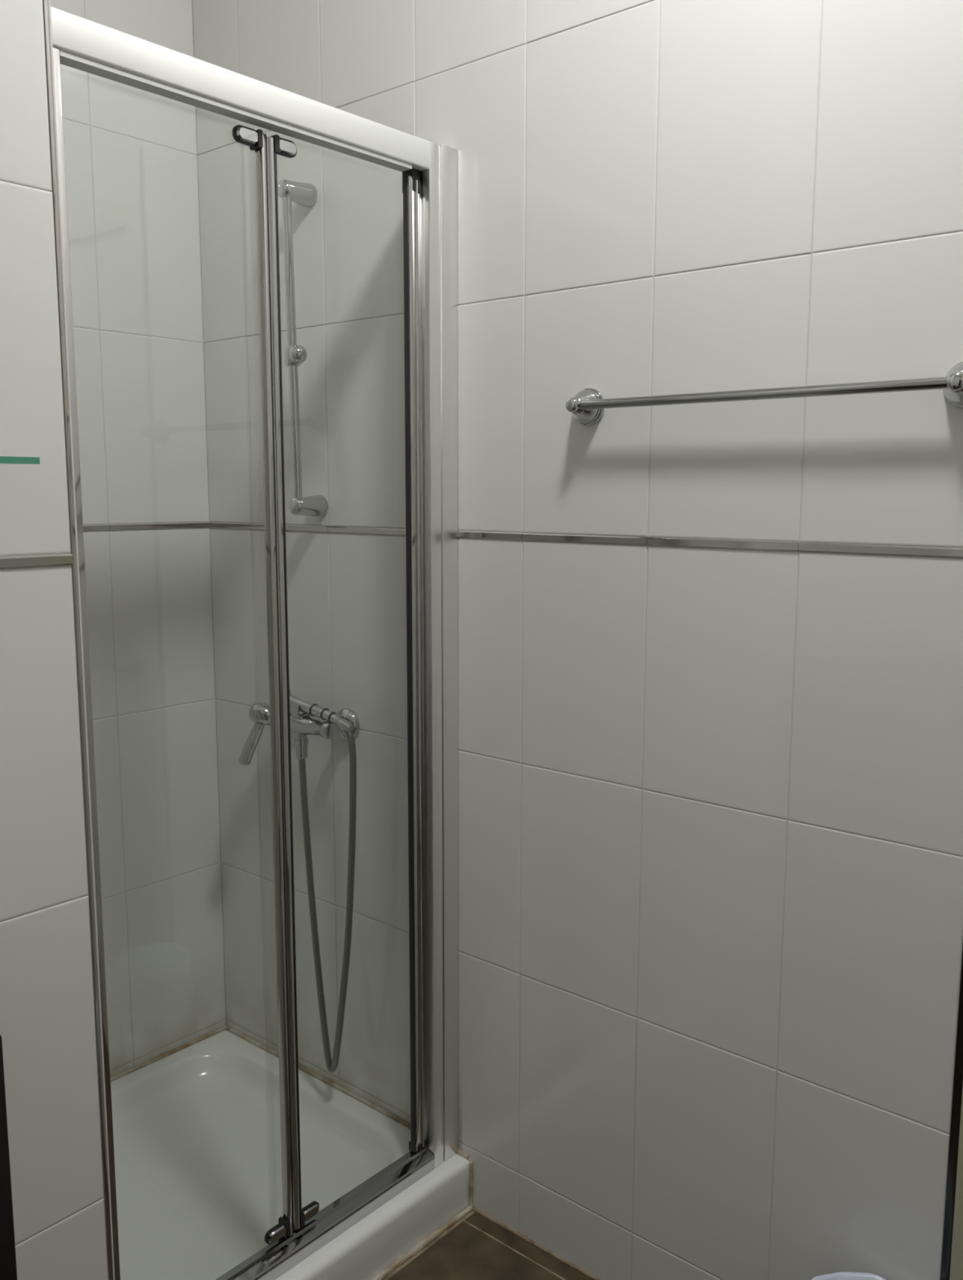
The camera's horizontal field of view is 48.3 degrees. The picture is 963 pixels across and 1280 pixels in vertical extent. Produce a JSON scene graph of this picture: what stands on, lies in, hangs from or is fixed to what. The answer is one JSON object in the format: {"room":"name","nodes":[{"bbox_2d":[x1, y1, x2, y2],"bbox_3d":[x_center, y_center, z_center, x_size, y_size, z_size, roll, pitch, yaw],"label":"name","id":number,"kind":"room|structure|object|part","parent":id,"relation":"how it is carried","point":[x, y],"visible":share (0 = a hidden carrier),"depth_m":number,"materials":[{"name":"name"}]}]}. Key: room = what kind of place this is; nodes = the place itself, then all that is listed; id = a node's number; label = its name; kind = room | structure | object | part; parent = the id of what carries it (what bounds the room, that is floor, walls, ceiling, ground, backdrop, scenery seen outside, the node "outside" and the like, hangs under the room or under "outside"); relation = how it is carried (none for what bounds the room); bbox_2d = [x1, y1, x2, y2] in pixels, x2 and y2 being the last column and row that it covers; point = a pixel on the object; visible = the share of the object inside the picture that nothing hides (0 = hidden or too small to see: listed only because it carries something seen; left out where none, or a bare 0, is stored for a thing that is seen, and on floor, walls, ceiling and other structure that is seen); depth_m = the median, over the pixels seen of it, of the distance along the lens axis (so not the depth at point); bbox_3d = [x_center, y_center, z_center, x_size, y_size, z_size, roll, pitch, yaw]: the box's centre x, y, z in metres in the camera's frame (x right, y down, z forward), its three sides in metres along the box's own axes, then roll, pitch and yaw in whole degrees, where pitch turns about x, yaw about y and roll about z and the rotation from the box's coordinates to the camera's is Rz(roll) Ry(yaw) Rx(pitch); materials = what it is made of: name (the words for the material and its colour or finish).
{"room":"bathroom","nodes":[
{"label":"bathroom","id":0,"kind":"room"},
{"bbox_2d":[0,0,115,1279],"bbox_3d":[-1.327,-0.186,0.940,0.919,2.930,1.574,7,10,40],"label":"wall","id":1,"kind":"structure","parent":0,"point":[48,1033],"depth_m":1.24,"materials":[{"name":"tile"}]},
{"bbox_2d":[0,456,39,465],"bbox_3d":[-0.653,-0.155,0.947,0.104,0.022,0.496,7,10,40],"label":"glass shelf","id":2,"kind":"object","parent":1,"relation":"attached to","point":[4,460],"visible":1,"depth_m":1.08,"materials":[{"name":"green glass"}]},
{"bbox_2d":[43,0,113,1279],"bbox_3d":[-0.475,-0.226,1.235,0.011,2.930,0.011,7,10,40],"label":"trim","id":3,"kind":"structure","parent":1,"relation":"attached to","point":[46,2],"depth_m":1.26,"materials":[{"name":"silver metal"}]},
{"bbox_2d":[50,0,226,1079],"bbox_3d":[-0.978,-0.352,2.129,0.122,2.930,0.951,7,10,40],"label":"wall","id":4,"kind":"structure","parent":0,"point":[131,153],"depth_m":2.35,"materials":[{"name":"tile"}]},
{"bbox_2d":[382,1207,600,1279],"bbox_3d":[-0.238,1.357,0.840,3.220,0.105,2.520,7,10,40],"label":"floor","id":5,"kind":"structure","parent":0,"point":[478,1246],"depth_m":1.99,"materials":[{"name":"tile"}]},
{"bbox_2d":[0,1035,17,1279],"bbox_3d":[-0.750,0.832,0.814,0.305,0.950,0.724,7,10,40],"label":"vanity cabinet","id":6,"kind":"object","parent":5,"relation":"on","point":[8,1271],"visible":1,"depth_m":0.96,"materials":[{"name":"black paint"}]},
{"bbox_2d":[110,1025,473,1279],"bbox_3d":[-0.589,1.082,2.075,0.812,0.117,0.831,7,10,40],"label":"shower tray","id":7,"kind":"object","parent":5,"relation":"on","point":[197,1123],"visible":0.77,"depth_m":2.17,"materials":[{"name":"white ceramic"}]},
{"bbox_2d":[50,6,458,1279],"bbox_3d":[-0.332,0.122,1.716,0.053,1.898,0.826,7,10,40],"label":"shower door","id":8,"kind":"structure","parent":7,"relation":"on","point":[428,169],"depth_m":1.85,"materials":[{"name":"silver metal"}]},
{"bbox_3d":[-0.353,-0.789,1.561,0.052,0.046,0.754,7,10,40],"label":"rail","id":9,"kind":"part","parent":8,"relation":"part of","materials":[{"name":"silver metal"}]},
{"bbox_3d":[-0.325,1.041,1.849,0.046,0.040,0.666,7,10,40],"label":"rail","id":10,"kind":"part","parent":8,"relation":"part of","materials":[{"name":"silver metal"}]},
{"bbox_2d":[811,1271,885,1279],"bbox_3d":[0.536,1.077,1.510,0.188,0.275,0.188,7,10,40],"label":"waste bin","id":11,"kind":"object","parent":5,"relation":"on","point":[841,1275],"visible":1,"depth_m":1.57,"materials":[{"name":"white plastic"}]},
{"bbox_2d":[192,0,962,1279],"bbox_3d":[0.545,-0.266,1.532,3.220,2.930,0.122,7,10,40],"label":"wall","id":12,"kind":"structure","parent":0,"point":[710,655],"depth_m":1.74,"materials":[{"name":"tile"}]},
{"bbox_2d":[238,702,359,765],"bbox_3d":[-0.386,0.200,2.239,0.250,0.143,0.127,7,10,40],"label":"shower mixer","id":13,"kind":"object","parent":12,"relation":"attached to","point":[302,724],"visible":0.77,"depth_m":2.22,"materials":[{"name":"silver metal"}]},
{"bbox_3d":[-0.489,0.217,2.284,0.058,0.096,0.031,-6,10,-39],"label":"lever","id":14,"kind":"part","parent":13,"relation":"part of","materials":[{"name":"silver metal"}]},
{"bbox_2d":[294,733,308,759],"bbox_3d":[-0.374,0.214,2.230,0.029,0.064,0.029,7,10,40],"label":"outlet","id":15,"kind":"object","parent":13,"relation":"attached to","point":[301,740],"depth_m":2.22,"materials":[{"name":"silver metal"}]},
{"bbox_2d":[289,688,356,1072],"bbox_3d":[-0.348,0.504,2.249,0.256,0.827,0.043,7,10,40],"label":"shower hose","id":16,"kind":"object","parent":13,"relation":"attached to","point":[306,707],"visible":0.96,"depth_m":2.23,"materials":[{"name":"silver metal"}]},
{"bbox_3d":[-0.344,0.143,2.195,0.172,0.047,0.026,7,10,40],"label":"handle","id":17,"kind":"part","parent":16,"relation":"part of","materials":[{"name":"silver metal"}]},
{"bbox_2d":[277,179,328,517],"bbox_3d":[-0.359,-0.575,2.136,0.074,0.658,0.086,7,10,40],"label":"slide rail","id":18,"kind":"object","parent":12,"relation":"attached to","point":[304,194],"visible":0.98,"depth_m":2.12,"materials":[{"name":"silver metal"}]},
{"bbox_3d":[-0.364,-0.561,2.109,0.045,0.036,0.037,7,10,40],"label":"slider knob","id":19,"kind":"part","parent":18,"relation":"part of","materials":[{"name":"silver metal"}]},
{"bbox_2d":[565,361,962,425],"bbox_3d":[0.383,-0.352,1.545,0.650,0.060,0.055,7,10,40],"label":"towel bar","id":20,"kind":"object","parent":12,"relation":"attached to","point":[588,406],"visible":1,"depth_m":1.51,"materials":[{"name":"silver metal"}]},
{"bbox_2d":[940,946,962,1279],"bbox_3d":[0.658,0.120,1.409,0.012,2.200,0.006,7,10,40],"label":"trim","id":21,"kind":"structure","parent":12,"relation":"attached to","point":[958,1069],"depth_m":1.49,"materials":[{"name":"grey"}]},
{"bbox_2d":[949,1084,962,1279],"bbox_3d":[1.002,0.213,1.148,0.864,2.090,0.145,7,10,40],"label":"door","id":22,"kind":"structure","parent":12,"relation":"in","point":[957,1254],"depth_m":1.49,"materials":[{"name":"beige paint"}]}
]}

